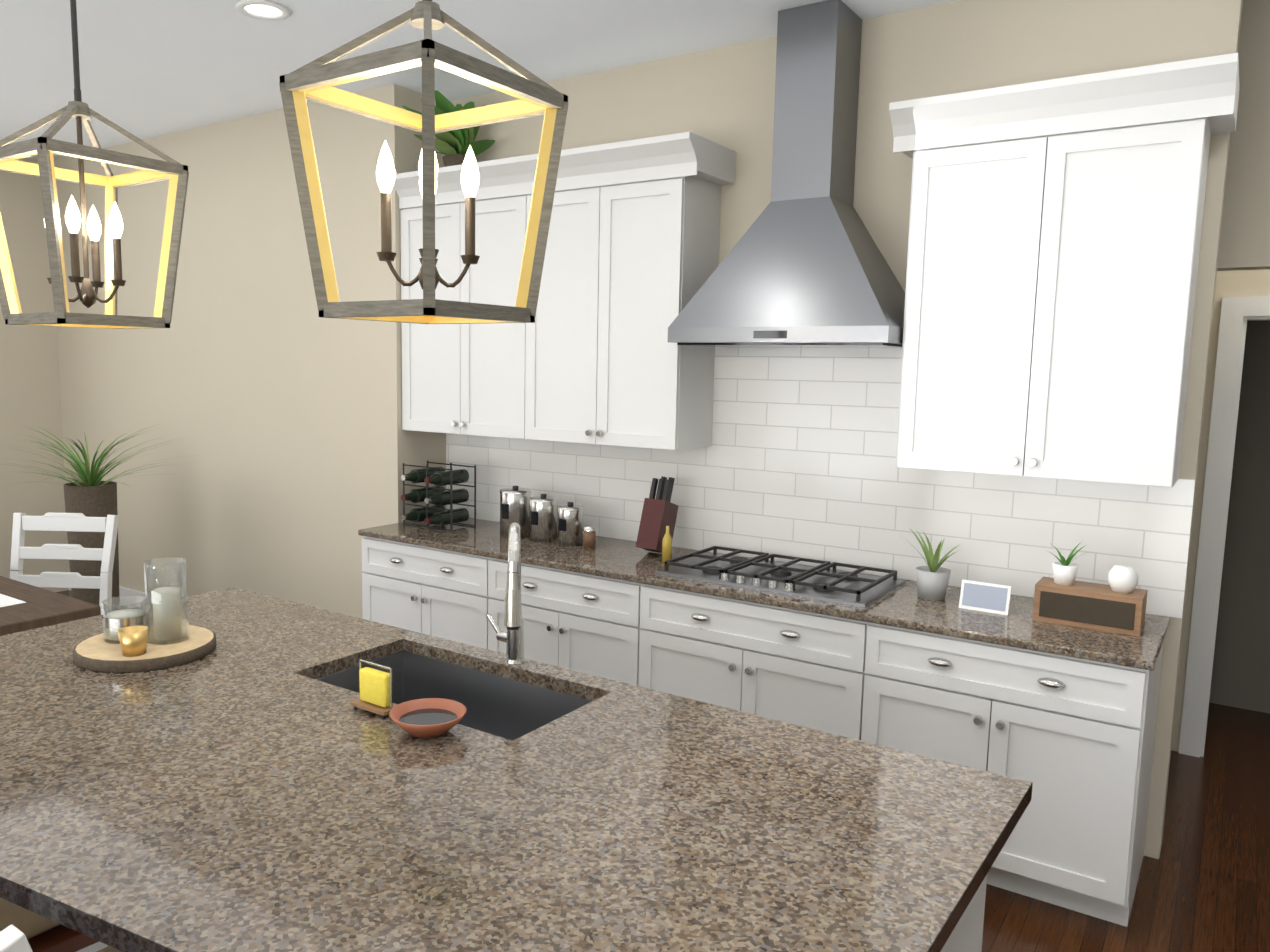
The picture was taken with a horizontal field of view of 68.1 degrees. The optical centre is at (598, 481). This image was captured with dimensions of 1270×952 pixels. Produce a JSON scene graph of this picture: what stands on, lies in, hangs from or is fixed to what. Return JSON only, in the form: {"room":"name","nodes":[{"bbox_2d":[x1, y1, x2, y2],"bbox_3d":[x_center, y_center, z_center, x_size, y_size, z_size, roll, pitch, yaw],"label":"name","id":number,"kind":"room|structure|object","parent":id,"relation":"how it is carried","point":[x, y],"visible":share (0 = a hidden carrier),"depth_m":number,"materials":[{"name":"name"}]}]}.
{"room":"kitchen and dining room","nodes":[
{"label":"kitchen and dining room","id":0,"kind":"room"},
{"bbox_2d":[0,157,69,591],"bbox_3d":[-6.254,-0.409,3.977,0.120,3.200,7.600,6,9,34],"label":"wall","id":1,"kind":"structure","parent":0,"point":[30,396],"depth_m":6.86,"materials":[{"name":"beige paint"}]},
{"bbox_2d":[54,84,445,618],"bbox_3d":[-2.459,-0.629,6.277,3.730,3.200,0.520,6,9,34],"label":"wall","id":2,"kind":"structure","parent":0,"point":[262,387],"depth_m":5.70,"materials":[{"name":"beige paint"}]},
{"bbox_2d":[69,586,152,607],"bbox_3d":[-2.588,0.921,6.212,3.610,0.135,0.016,6,9,34],"label":"baseboard","id":3,"kind":"structure","parent":2,"relation":"attached to","point":[123,592],"depth_m":6.73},
{"bbox_2d":[0,0,958,158],"bbox_3d":[-1.714,-1.782,2.251,9.300,0.100,10.200,6,9,34],"label":"ceiling","id":4,"kind":"structure","parent":0,"point":[151,68],"depth_m":4.22,"materials":[{"name":"paint"}]},
{"bbox_2d":[0,0,188,328],"bbox_3d":[-1.207,-1.036,2.164,0.346,1.341,0.346,6,9,34],"label":"pendant light","id":5,"kind":"object","parent":4,"relation":"hanging from","point":[44,146],"visible":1,"depth_m":2.20,"materials":[{"name":"grey wood"}]},
{"bbox_2d":[235,0,290,19],"bbox_3d":[-1.360,-1.912,3.813,0.216,0.011,0.216,6,9,34],"label":"recessed light","id":6,"kind":"object","parent":4,"relation":"in","point":[265,9],"visible":1,"depth_m":3.81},
{"bbox_2d":[279,0,568,323],"bbox_3d":[-0.279,-0.942,1.528,0.346,1.341,0.346,6,9,34],"label":"pendant light","id":7,"kind":"object","parent":4,"relation":"hanging from","point":[316,80],"visible":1,"depth_m":1.55,"materials":[{"name":"grey wood"}]},
{"bbox_2d":[56,590,1269,951],"bbox_3d":[-1.769,1.492,2.655,9.300,0.100,10.200,6,9,34],"label":"floor","id":8,"kind":"structure","parent":0,"point":[1204,882],"depth_m":3.35,"materials":[{"name":"brown wood"}]},
{"bbox_2d":[0,576,100,635],"bbox_3d":[-3.345,0.842,4.121,2.450,0.780,1.080,6,9,34],"label":"dining table","id":9,"kind":"object","parent":8,"relation":"on","point":[40,607],"visible":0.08,"depth_m":3.78,"materials":[{"name":"brown wood"}]},
{"bbox_2d":[0,594,25,606],"bbox_3d":[-2.910,0.473,3.972,1.070,0.002,0.440,6,9,34],"label":"papers","id":10,"kind":"object","parent":9,"relation":"on","point":[5,600],"visible":1,"depth_m":3.86,"materials":[{"name":"white paper"}]},
{"bbox_2d":[0,898,107,951],"bbox_3d":[-1.280,1.012,1.922,0.449,1.051,0.552,6,9,34],"label":"stool","id":11,"kind":"object","parent":8,"relation":"on","point":[42,933],"visible":0.15,"depth_m":1.86,"materials":[{"name":"brown wood"}]},
{"bbox_2d":[0,925,121,951],"bbox_3d":[-0.793,1.061,1.588,0.449,1.051,0.552,6,9,34],"label":"stool","id":12,"kind":"object","parent":8,"relation":"on","point":[13,938],"visible":0.27,"depth_m":1.20,"materials":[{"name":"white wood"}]},
{"bbox_2d":[10,512,118,614],"bbox_3d":[-2.736,0.688,4.594,0.529,0.996,0.583,1,7,2],"label":"dining chair","id":13,"kind":"object","parent":8,"relation":"on","point":[74,522],"visible":0.54,"depth_m":4.76,"materials":[{"name":"white wood"}]},
{"bbox_2d":[1,422,199,609],"bbox_3d":[-3.031,0.340,5.606,1.327,1.423,1.288,6,9,34],"label":"floor plant","id":14,"kind":"object","parent":8,"relation":"on","point":[91,494],"visible":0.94,"depth_m":5.50,"materials":[{"name":"green plant"}]},
{"bbox_2d":[361,536,492,650],"bbox_3d":[-0.680,0.732,4.923,0.938,0.890,0.668,6,9,34],"label":"base cabinet","id":15,"kind":"object","parent":8,"relation":"on","point":[445,594],"depth_m":4.63,"materials":[{"name":"white wood"}]},
{"bbox_2d":[358,518,1169,670],"bbox_3d":[0.408,0.386,4.125,3.572,0.030,0.653,6,9,34],"label":"countertop","id":16,"kind":"structure","parent":15,"relation":"on","point":[904,605],"depth_m":3.54,"materials":[{"name":"stone"}]},
{"bbox_2d":[401,460,475,530],"bbox_3d":[-0.871,0.077,4.980,0.359,0.330,0.280,6,9,34],"label":"wine rack","id":17,"kind":"object","parent":16,"relation":"on","point":[438,496],"visible":1,"depth_m":4.95,"materials":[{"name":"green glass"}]},
{"bbox_2d":[500,486,530,537],"bbox_3d":[-0.418,0.150,4.746,0.159,0.257,0.160,6,9,34],"label":"canister","id":18,"kind":"object","parent":16,"relation":"on","point":[514,504],"visible":0.96,"depth_m":4.68,"materials":[{"name":"silver metal"}]},
{"bbox_2d":[529,494,557,542],"bbox_3d":[-0.271,0.178,4.646,0.143,0.232,0.143,6,9,34],"label":"canister","id":19,"kind":"object","parent":16,"relation":"on","point":[543,515],"visible":1,"depth_m":4.59,"materials":[{"name":"silver metal"}]},
{"bbox_2d":[557,502,583,546],"bbox_3d":[-0.135,0.204,4.554,0.126,0.207,0.127,6,9,34],"label":"canister","id":20,"kind":"object","parent":16,"relation":"on","point":[570,526],"visible":1,"depth_m":4.51,"materials":[{"name":"silver metal"}]},
{"bbox_2d":[583,525,595,547],"bbox_3d":[-0.042,0.266,4.496,0.064,0.102,0.064,6,9,34],"label":"spice jar","id":21,"kind":"object","parent":16,"relation":"on","point":[589,536],"visible":1,"depth_m":4.47,"materials":[{"name":"brown glass"}]},
{"bbox_2d":[636,476,678,552],"bbox_3d":[0.275,0.162,4.339,0.110,0.352,0.196,6,9,34],"label":"knife block","id":22,"kind":"object","parent":16,"relation":"on","point":[659,513],"visible":0.96,"depth_m":4.30,"materials":[{"name":"brown wood"}]},
{"bbox_2d":[662,526,671,561],"bbox_3d":[0.308,0.279,4.192,0.044,0.162,0.044,6,9,34],"label":"oil bottle","id":23,"kind":"object","parent":16,"relation":"on","point":[667,547],"visible":0.9,"depth_m":4.18,"materials":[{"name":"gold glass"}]},
{"bbox_2d":[655,546,905,606],"bbox_3d":[0.753,0.378,3.906,0.900,0.050,0.500,6,9,34],"label":"cooktop","id":24,"kind":"object","parent":16,"relation":"in","point":[821,581],"visible":1,"depth_m":3.83,"materials":[{"name":"silver metal"}]},
{"bbox_2d":[905,529,959,600],"bbox_3d":[1.282,0.313,3.606,0.249,0.271,0.274,6,9,34],"label":"aloe plant","id":25,"kind":"object","parent":16,"relation":"on","point":[932,577],"visible":1,"depth_m":3.57,"materials":[{"name":"green plant"}]},
{"bbox_2d":[959,580,1011,614],"bbox_3d":[1.423,0.423,3.444,0.170,0.107,0.080,6,9,34],"label":"smart display","id":26,"kind":"object","parent":16,"relation":"on","point":[986,597],"visible":0.95,"depth_m":3.42,"materials":[{"name":"white plastic"}]},
{"bbox_2d":[1032,577,1147,636],"bbox_3d":[1.709,0.433,3.268,0.330,0.130,0.163,6,9,34],"label":"speaker","id":27,"kind":"object","parent":16,"relation":"on","point":[1094,606],"visible":1,"depth_m":3.20,"materials":[{"name":"brown wood"}]},
{"bbox_2d":[1050,543,1085,585],"bbox_3d":[1.656,0.290,3.292,0.151,0.145,0.155,6,9,34],"label":"plant","id":28,"kind":"object","parent":27,"relation":"on","point":[1064,572],"visible":1,"depth_m":3.28,"materials":[{"name":"green plant"}]},
{"bbox_2d":[1108,565,1138,592],"bbox_3d":[1.790,0.333,3.203,0.090,0.087,0.088,6,9,34],"label":"vase","id":29,"kind":"object","parent":27,"relation":"on","point":[1122,578],"visible":1,"depth_m":3.17,"materials":[{"name":"white ceramic"}]},
{"bbox_2d":[493,558,648,688],"bbox_3d":[-0.001,0.801,4.457,0.963,0.890,0.668,6,9,34],"label":"base cabinet","id":30,"kind":"object","parent":8,"relation":"on","point":[580,622],"depth_m":4.11,"materials":[{"name":"white wood"}]},
{"bbox_2d":[649,585,884,743],"bbox_3d":[0.739,0.876,3.949,1.084,0.890,0.668,6,9,34],"label":"base cabinet","id":31,"kind":"object","parent":8,"relation":"on","point":[821,672],"depth_m":3.61,"materials":[{"name":"white wood"}]},
{"bbox_2d":[941,875,986,951],"bbox_3d":[-0.544,1.044,2.442,2.710,0.884,0.930,6,9,34],"label":"base cabinet","id":32,"kind":"object","parent":8,"relation":"on","point":[966,935],"depth_m":1.85,"materials":[{"name":"white wood"}]},
{"bbox_2d":[0,587,1032,951],"bbox_3d":[-0.649,0.703,2.202,2.810,0.235,1.450,6,9,34],"label":"countertop","id":33,"kind":"structure","parent":32,"relation":"on","point":[252,781],"depth_m":1.82,"materials":[{"name":"stone"}]},
{"bbox_2d":[73,624,215,672],"bbox_3d":[-1.327,0.487,2.761,0.380,0.034,0.380,6,9,34],"label":"tray","id":34,"kind":"object","parent":33,"relation":"on","point":[97,653],"visible":0.81,"depth_m":2.65,"materials":[{"name":"beige wood"}]},
{"bbox_2d":[101,595,147,643],"bbox_3d":[-1.399,0.409,2.777,0.121,0.115,0.119,6,9,34],"label":"jar candle","id":35,"kind":"object","parent":34,"relation":"on","point":[113,621],"visible":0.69,"depth_m":2.74,"materials":[{"name":"clear glass"}]},
{"bbox_2d":[117,625,148,656],"bbox_3d":[-1.305,0.451,2.637,0.080,0.070,0.078,6,9,34],"label":"votive","id":36,"kind":"object","parent":34,"relation":"on","point":[133,641],"visible":1,"depth_m":2.61,"materials":[{"name":"gold metal"}]},
{"bbox_2d":[143,557,189,644],"bbox_3d":[-1.272,0.352,2.768,0.116,0.235,0.116,6,9,34],"label":"candle","id":37,"kind":"object","parent":34,"relation":"on","point":[167,616],"visible":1,"depth_m":2.74,"materials":[{"name":"wax"}]},
{"bbox_2d":[350,659,397,718],"bbox_3d":[-0.549,0.510,2.319,0.120,0.123,0.060,6,9,34],"label":"sponge holder","id":38,"kind":"object","parent":33,"relation":"on","point":[376,693],"visible":0.94,"depth_m":2.30,"materials":[{"name":"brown wood"}]},
{"bbox_2d":[389,698,466,738],"bbox_3d":[-0.398,0.564,2.201,0.180,0.050,0.180,6,9,34],"label":"terracotta bowl","id":39,"kind":"object","parent":33,"relation":"on","point":[425,718],"visible":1,"depth_m":2.21,"materials":[{"name":"orange ceramic"}]},
{"bbox_2d":[487,523,524,663],"bbox_3d":[-0.263,0.323,2.640,0.248,0.426,0.212,6,9,34],"label":"faucet","id":40,"kind":"object","parent":33,"relation":"on","point":[512,637],"visible":1,"depth_m":2.51,"materials":[{"name":"silver metal"}]},
{"bbox_2d":[877,625,1162,926],"bbox_3d":[1.470,0.950,3.448,0.942,0.890,0.668,6,9,34],"label":"base cabinet","id":41,"kind":"object","parent":8,"relation":"on","point":[1071,738],"depth_m":3.09,"materials":[{"name":"white wood"}]},
{"bbox_2d":[450,0,1242,858],"bbox_3d":[0.665,-0.340,4.364,3.610,3.200,0.140,6,9,34],"label":"wall","id":42,"kind":"structure","parent":0,"point":[724,96],"depth_m":3.73,"materials":[{"name":"beige paint"}]},
{"bbox_2d":[393,132,735,450],"bbox_3d":[-0.242,-0.867,4.591,1.765,1.320,0.423,6,9,34],"label":"upper cabinet","id":43,"kind":"object","parent":42,"relation":"attached to","point":[591,355],"visible":0.94,"depth_m":4.32,"materials":[{"name":"white wood"}]},
{"bbox_2d":[402,90,494,166],"bbox_3d":[-0.747,-1.738,4.758,0.412,0.351,0.426,6,9,34],"label":"fern","id":44,"kind":"object","parent":43,"relation":"on","point":[452,146],"visible":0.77,"depth_m":4.79,"materials":[{"name":"green plant"}]},
{"bbox_2d":[668,0,904,347],"bbox_3d":[0.818,-1.207,3.766,0.920,1.323,0.499,6,9,34],"label":"range hood","id":45,"kind":"object","parent":42,"relation":"attached to","point":[803,264],"visible":0.96,"depth_m":3.70,"materials":[{"name":"silver metal"}]},
{"bbox_2d":[446,347,1194,618],"bbox_3d":[0.621,-0.159,4.324,3.608,1.010,0.010,6,9,34],"label":"tile backsplash","id":46,"kind":"structure","parent":42,"relation":"attached to","point":[797,458],"depth_m":4.04,"materials":[{"name":"white tile"}]},
{"bbox_2d":[889,53,1239,487],"bbox_3d":[1.585,-0.682,3.338,1.040,1.320,0.423,6,9,34],"label":"upper cabinet","id":47,"kind":"object","parent":42,"relation":"attached to","point":[1055,233],"visible":1,"depth_m":3.19,"materials":[{"name":"white wood"}]},
{"bbox_2d":[1171,269,1269,751],"bbox_3d":[3.284,-0.253,4.017,2.380,3.200,0.100,6,9,34],"label":"wall","id":48,"kind":"structure","parent":0,"point":[1244,283],"depth_m":4.31,"materials":[{"name":"beige paint"}]},
{"bbox_2d":[1178,296,1269,757],"bbox_3d":[3.196,0.269,4.125,0.930,2.135,0.120,6,9,34],"label":"door frame","id":49,"kind":"structure","parent":48,"relation":"attached to","point":[1237,313],"depth_m":4.30,"materials":[{"name":"white wood"}]},
{"bbox_2d":[1209,321,1269,713],"bbox_3d":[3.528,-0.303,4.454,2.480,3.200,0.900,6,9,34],"label":"door","id":50,"kind":"structure","parent":0,"point":[1241,671],"depth_m":5.00,"materials":[{"name":"black"}]},
{"bbox_2d":[1217,0,1269,270],"bbox_3d":[2.850,-0.194,3.482,2.480,3.200,0.120,6,9,34],"label":"wall","id":51,"kind":"structure","parent":0,"point":[1244,243],"depth_m":3.55,"materials":[{"name":"beige paint"}]}
]}

